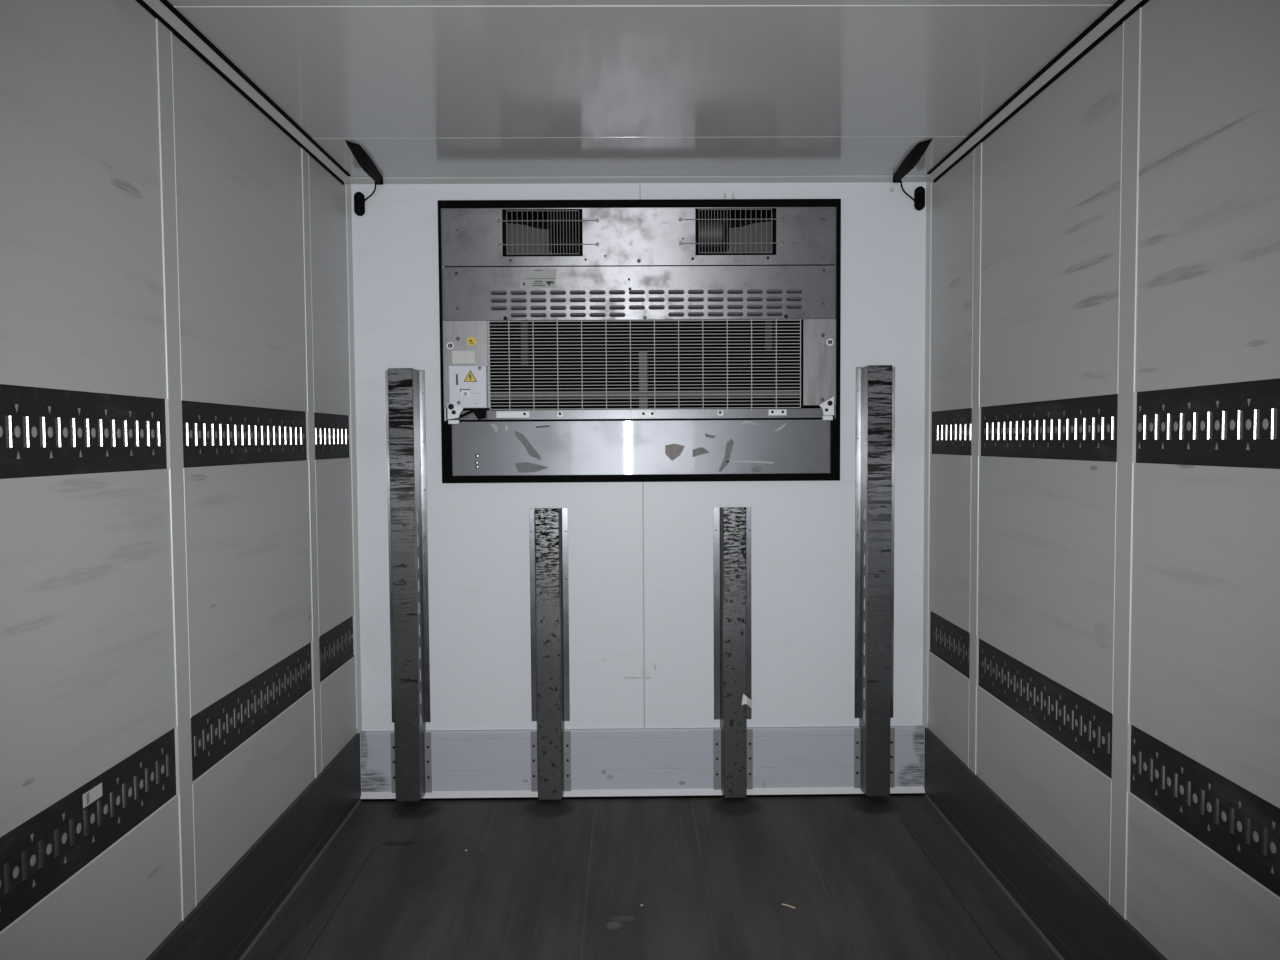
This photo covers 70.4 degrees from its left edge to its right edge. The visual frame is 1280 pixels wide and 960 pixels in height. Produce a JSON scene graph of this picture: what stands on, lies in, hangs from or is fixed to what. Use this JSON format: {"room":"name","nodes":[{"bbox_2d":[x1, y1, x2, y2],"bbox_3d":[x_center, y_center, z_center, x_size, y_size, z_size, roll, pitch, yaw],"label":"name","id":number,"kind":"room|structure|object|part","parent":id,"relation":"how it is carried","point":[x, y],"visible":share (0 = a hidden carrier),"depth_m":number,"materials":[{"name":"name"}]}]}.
{"room":"refrigerated truck interior","nodes":[
{"label":"refrigerated truck interior","id":0,"kind":"room"},
{"bbox_2d":[0,0,356,959],"bbox_3d":[-1.197,0.353,-2.880,0.090,2.847,13.640,0,2,-1],"label":"wall","id":1,"kind":"structure","parent":0,"point":[87,666],"depth_m":2.21,"materials":[{"name":"grey plastic"}]},
{"bbox_2d":[0,384,166,478],"bbox_3d":[-1.221,-0.098,1.856,0.024,0.178,0.936,0,2,-1],"label":"rail","id":2,"kind":"object","parent":1,"relation":"attached to","point":[44,431],"visible":1,"depth_m":1.95,"materials":[{"name":"black metal"}]},
{"bbox_2d":[0,728,175,930],"bbox_3d":[-1.215,0.750,1.893,0.026,0.180,0.936,0,2,-1],"label":"rail","id":3,"kind":"object","parent":1,"relation":"attached to","point":[40,854],"visible":0.98,"depth_m":1.95,"materials":[{"name":"metal"}]},
{"bbox_2d":[156,19,196,920],"bbox_3d":[-1.221,-0.007,2.364,0.034,2.322,0.076,0,2,-1],"label":"trim","id":4,"kind":"structure","parent":1,"relation":"attached to","point":[173,403],"depth_m":2.36,"materials":[{"name":"grey metal"}]},
{"bbox_2d":[0,657,353,934],"bbox_3d":[-1.206,0.809,2.612,0.006,0.006,2.495,0,2,-1],"label":"trim","id":5,"kind":"structure","parent":1,"relation":"attached to","point":[285,710],"depth_m":2.16,"materials":[{"name":"grey metal"}]},
{"bbox_2d":[135,0,350,184],"bbox_3d":[-1.141,-0.949,-2.991,0.039,0.038,13.530,0,2,-1],"label":"trim","id":6,"kind":"structure","parent":1,"relation":"attached to","point":[165,12],"depth_m":2.70,"materials":[{"name":"grey metal"}]},
{"bbox_2d":[182,401,306,467],"bbox_3d":[-1.232,-0.141,2.862,0.024,0.178,0.936,0,2,-1],"label":"rail","id":7,"kind":"object","parent":1,"relation":"attached to","point":[214,434],"visible":0.99,"depth_m":2.76,"materials":[{"name":"black metal"}]},
{"bbox_2d":[191,642,311,780],"bbox_3d":[-1.226,0.707,2.898,0.024,0.180,0.936,0,2,-1],"label":"rail","id":8,"kind":"object","parent":1,"relation":"attached to","point":[221,727],"visible":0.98,"depth_m":2.80,"materials":[{"name":"black metal"}]},
{"bbox_2d":[146,733,361,959],"bbox_3d":[-1.145,1.529,-2.865,0.037,0.295,13.568,0,2,-1],"label":"baseboard","id":9,"kind":"structure","parent":1,"relation":"attached to","point":[231,918],"depth_m":2.92,"materials":[{"name":"black metal"}]},
{"bbox_2d":[301,148,321,777],"bbox_3d":[-1.232,-0.050,3.367,0.034,2.322,0.070,0,2,-1],"label":"trim","id":10,"kind":"structure","parent":1,"relation":"attached to","point":[310,431],"depth_m":3.36,"materials":[{"name":"grey metal"}]},
{"bbox_2d":[314,412,348,459],"bbox_3d":[-1.240,-0.174,3.615,0.024,0.178,0.440,0,2,-1],"label":"rail","id":11,"kind":"object","parent":1,"relation":"attached to","point":[331,430],"visible":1,"depth_m":3.61,"materials":[{"name":"black metal"}]},
{"bbox_2d":[319,616,353,681],"bbox_3d":[-1.234,0.674,3.651,0.024,0.180,0.440,0,2,-1],"label":"rail","id":12,"kind":"object","parent":1,"relation":"attached to","point":[335,645],"visible":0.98,"depth_m":3.64,"materials":[{"name":"black metal"}]},
{"bbox_2d":[345,184,361,732],"bbox_3d":[-1.217,-0.076,3.854,0.019,2.332,0.027,0,2,-1],"label":"trim","id":13,"kind":"structure","parent":1,"relation":"attached to","point":[353,455],"depth_m":3.85,"materials":[{"name":"grey metal"}]},
{"bbox_2d":[349,182,931,791],"bbox_3d":[0.007,0.060,3.916,2.520,2.727,0.062,0,2,-1],"label":"wall","id":14,"kind":"structure","parent":0,"point":[640,554],"depth_m":3.90,"materials":[{"name":"white plastic"}]},
{"bbox_2d":[354,192,364,215],"bbox_3d":[-1.179,-1.160,3.812,0.042,0.098,0.018,0,2,-1],"label":"oval cover","id":15,"kind":"object","parent":14,"relation":"attached to","point":[359,204],"visible":1,"depth_m":3.81,"materials":[{"name":"black plastic"}]},
{"bbox_2d":[385,368,431,800],"bbox_3d":[-0.991,0.447,3.849,0.173,1.826,0.088,0,2,-1],"label":"post","id":16,"kind":"object","parent":14,"relation":"attached to","point":[411,770],"visible":1,"depth_m":3.82,"materials":[{"name":"metal"}]},
{"bbox_2d":[529,508,570,799],"bbox_3d":[-0.388,0.743,3.883,0.171,1.248,0.058,0,2,-1],"label":"post","id":17,"kind":"object","parent":14,"relation":"attached to","point":[548,528],"visible":1,"depth_m":3.87,"materials":[{"name":"metal"}]},
{"bbox_2d":[346,175,930,183],"bbox_3d":[-0.002,-1.261,3.808,2.460,0.020,0.042,0,2,-1],"label":"trim","id":18,"kind":"structure","parent":14,"relation":"attached to","point":[908,178],"depth_m":3.81,"materials":[{"name":"metal"}]},
{"bbox_2d":[438,199,840,482],"bbox_3d":[0.001,-0.593,4.035,1.692,1.186,0.486,0,2,-1],"label":"refrigeration unit","id":19,"kind":"object","parent":14,"relation":"attached to","point":[650,340],"visible":1,"depth_m":3.86,"materials":[{"name":"silver metal"}]},
{"bbox_3d":[-0.747,-0.519,3.842,0.097,0.054,0.002,0,2,-1],"label":"rating plate","id":20,"kind":"part","parent":19,"relation":"part of","materials":[{"name":"paper"}]},
{"bbox_3d":[-0.736,-0.365,3.820,0.037,0.027,0.003,0,2,-1],"label":"lock plate","id":21,"kind":"part","parent":19,"relation":"part of","materials":[{"name":"paint"}]},
{"bbox_3d":[-0.739,-0.489,3.847,0.197,0.369,0.004,0,2,-1],"label":"plate","id":22,"kind":"part","parent":19,"relation":"part of","materials":[{"name":"metal"}]},
{"bbox_3d":[-0.003,-1.030,3.831,1.676,0.244,0.004,0,2,-1],"label":"fan panel","id":23,"kind":"part","parent":19,"relation":"part of","materials":[{"name":"metal"}]},
{"bbox_3d":[-0.002,-0.792,3.842,1.676,0.223,0.004,0,2,-1],"label":"louvre panel","id":24,"kind":"part","parent":19,"relation":"part of","materials":[{"name":"metal"}]},
{"bbox_3d":[0.007,-0.137,3.874,1.621,0.232,0.003,0,2,-1],"label":"panel","id":25,"kind":"part","parent":19,"relation":"part of","materials":[{"name":"metal"}]},
{"bbox_3d":[0.767,-0.502,3.862,0.143,0.366,0.004,0,2,-1],"label":"plate","id":26,"kind":"part","parent":19,"relation":"part of","materials":[{"name":"metal"}]},
{"bbox_2d":[360,725,924,800],"bbox_3d":[0.015,1.225,3.921,2.436,0.298,0.032,0,2,-1],"label":"baseboard","id":27,"kind":"structure","parent":14,"relation":"attached to","point":[817,761],"depth_m":3.92,"materials":[{"name":"metal"}]},
{"bbox_3d":[0.010,-0.083,3.880,0.008,2.337,0.002,0,2,-1],"label":"trim","id":28,"kind":"part","parent":14,"relation":"part of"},
{"bbox_2d":[713,507,752,797],"bbox_3d":[0.400,0.738,3.891,0.170,1.247,0.058,0,2,-1],"label":"post","id":29,"kind":"object","parent":14,"relation":"attached to","point":[732,744],"visible":1,"depth_m":3.88,"materials":[{"name":"metal"}]},
{"bbox_2d":[742,694,751,707],"bbox_3d":[0.461,0.947,3.879,0.058,0.075,0.014,-2,3,-32],"label":"tape","id":30,"kind":"object","parent":29,"relation":"attached to","point":[745,700],"visible":1,"depth_m":3.87,"materials":[{"name":"paper"}]},
{"bbox_2d":[854,365,894,795],"bbox_3d":[1.011,0.432,3.869,0.175,1.828,0.088,0,2,-1],"label":"post","id":31,"kind":"object","parent":14,"relation":"attached to","point":[874,741],"visible":1,"depth_m":3.84,"materials":[{"name":"metal"}]},
{"bbox_2d":[914,186,924,210],"bbox_3d":[1.183,-1.190,3.835,0.042,0.098,0.018,0,2,-1],"label":"oval cover","id":32,"kind":"object","parent":14,"relation":"attached to","point":[919,193],"visible":1,"depth_m":3.83,"materials":[{"name":"black plastic"}]},
{"bbox_2d":[167,0,1116,177],"bbox_3d":[0.069,-1.018,-2.926,2.640,0.082,13.640,0,2,-1],"label":"ceiling","id":33,"kind":"structure","parent":0,"point":[426,88],"depth_m":2.75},
{"bbox_2d":[345,140,382,201],"bbox_3d":[-1.077,-1.206,3.570,0.087,0.092,0.513,-1,3,-10],"label":"lamp","id":34,"kind":"object","parent":33,"relation":"attached to","point":[363,159],"visible":1,"depth_m":3.50,"materials":[{"name":"black plastic"}]},
{"bbox_3d":[0.001,-1.258,3.551,2.390,0.002,0.497,0,2,-1],"label":"trim","id":35,"kind":"part","parent":33,"relation":"part of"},
{"bbox_3d":[0.025,-1.161,1.299,2.400,0.002,2.019,0,2,-1],"label":"trim","id":36,"kind":"part","parent":33,"relation":"part of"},
{"bbox_2d":[893,138,932,201],"bbox_3d":[1.072,-1.217,3.595,0.099,0.100,0.516,0,3,10],"label":"lamp","id":37,"kind":"object","parent":33,"relation":"attached to","point":[911,160],"visible":1,"depth_m":3.53,"materials":[{"name":"black plastic"}]},
{"bbox_2d":[244,796,1058,959],"bbox_3d":[0.087,1.706,-2.808,2.640,0.080,13.640,0,2,-1],"label":"floor","id":38,"kind":"structure","parent":0,"point":[863,877],"depth_m":3.14,"materials":[{"name":"brown wood"}]},
{"bbox_2d":[928,0,1279,959],"bbox_3d":[1.353,0.335,-2.854,0.090,2.847,13.640,0,2,-1],"label":"wall","id":39,"kind":"structure","parent":0,"point":[1205,658],"depth_m":2.29,"materials":[{"name":"grey plastic"}]},
{"bbox_2d":[922,181,931,727],"bbox_3d":[1.230,-0.094,3.879,0.019,2.332,0.027,0,2,-1],"label":"trim","id":40,"kind":"structure","parent":39,"relation":"attached to","point":[927,429],"depth_m":3.88,"materials":[{"name":"white metal"}]},
{"bbox_2d":[930,611,969,677],"bbox_3d":[1.261,0.657,3.661,0.024,0.180,0.473,0,2,-1],"label":"rail","id":41,"kind":"object","parent":39,"relation":"attached to","point":[949,642],"visible":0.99,"depth_m":3.65,"materials":[{"name":"black metal"}]},
{"bbox_2d":[931,408,971,455],"bbox_3d":[1.256,-0.191,3.624,0.024,0.178,0.473,0,2,-1],"label":"rail","id":42,"kind":"object","parent":39,"relation":"attached to","point":[951,429],"visible":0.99,"depth_m":3.61,"materials":[{"name":"black metal"}]},
{"bbox_2d":[968,143,981,774],"bbox_3d":[1.255,-0.066,3.358,0.034,2.322,0.074,0,2,-1],"label":"trim","id":43,"kind":"structure","parent":39,"relation":"attached to","point":[977,179],"depth_m":3.35,"materials":[{"name":"grey metal"}]},
{"bbox_2d":[927,0,1149,182],"bbox_3d":[1.281,-0.966,-2.966,0.039,0.038,13.530,0,2,-1],"label":"trim","id":44,"kind":"structure","parent":39,"relation":"attached to","point":[1112,18],"depth_m":2.74,"materials":[{"name":"grey metal"}]},
{"bbox_2d":[924,727,1166,959],"bbox_3d":[1.317,1.512,-2.840,0.037,0.295,13.568,0,2,-1],"label":"baseboard","id":45,"kind":"structure","parent":39,"relation":"attached to","point":[1071,917],"depth_m":2.90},
{"bbox_2d":[978,638,1112,778],"bbox_3d":[1.269,0.691,2.883,0.024,0.180,0.946,0,2,-1],"label":"rail","id":46,"kind":"object","parent":39,"relation":"attached to","point":[1079,724],"visible":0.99,"depth_m":2.78,"materials":[{"name":"black metal"}]},
{"bbox_2d":[981,394,1117,461],"bbox_3d":[1.264,-0.157,2.847,0.024,0.178,0.946,0,2,-1],"label":"rail","id":47,"kind":"object","parent":39,"relation":"attached to","point":[1083,428],"visible":1,"depth_m":2.75,"materials":[{"name":"black metal"}]},
{"bbox_2d":[930,652,1279,899],"bbox_3d":[1.256,0.791,2.638,0.006,0.006,2.495,0,2,-1],"label":"trim","id":48,"kind":"structure","parent":39,"relation":"attached to","point":[1028,721],"depth_m":2.25,"materials":[{"name":"grey metal"}]},
{"bbox_2d":[1109,7,1141,919],"bbox_3d":[1.265,-0.022,2.341,0.034,2.322,0.080,0,2,-1],"label":"trim","id":49,"kind":"structure","parent":39,"relation":"attached to","point":[1131,60],"depth_m":2.34,"materials":[{"name":"grey metal"}]},
{"bbox_2d":[1130,725,1279,896],"bbox_3d":[1.280,0.735,1.871,0.024,0.180,0.931,0,2,-1],"label":"rail","id":50,"kind":"object","parent":39,"relation":"attached to","point":[1239,825],"visible":1,"depth_m":2.02,"materials":[{"name":"black metal"}]},
{"bbox_2d":[1136,378,1279,468],"bbox_3d":[1.274,-0.113,1.834,0.024,0.178,0.931,0,2,-1],"label":"rail","id":51,"kind":"object","parent":39,"relation":"attached to","point":[1237,424],"visible":1,"depth_m":2.00,"materials":[{"name":"black metal"}]}
]}

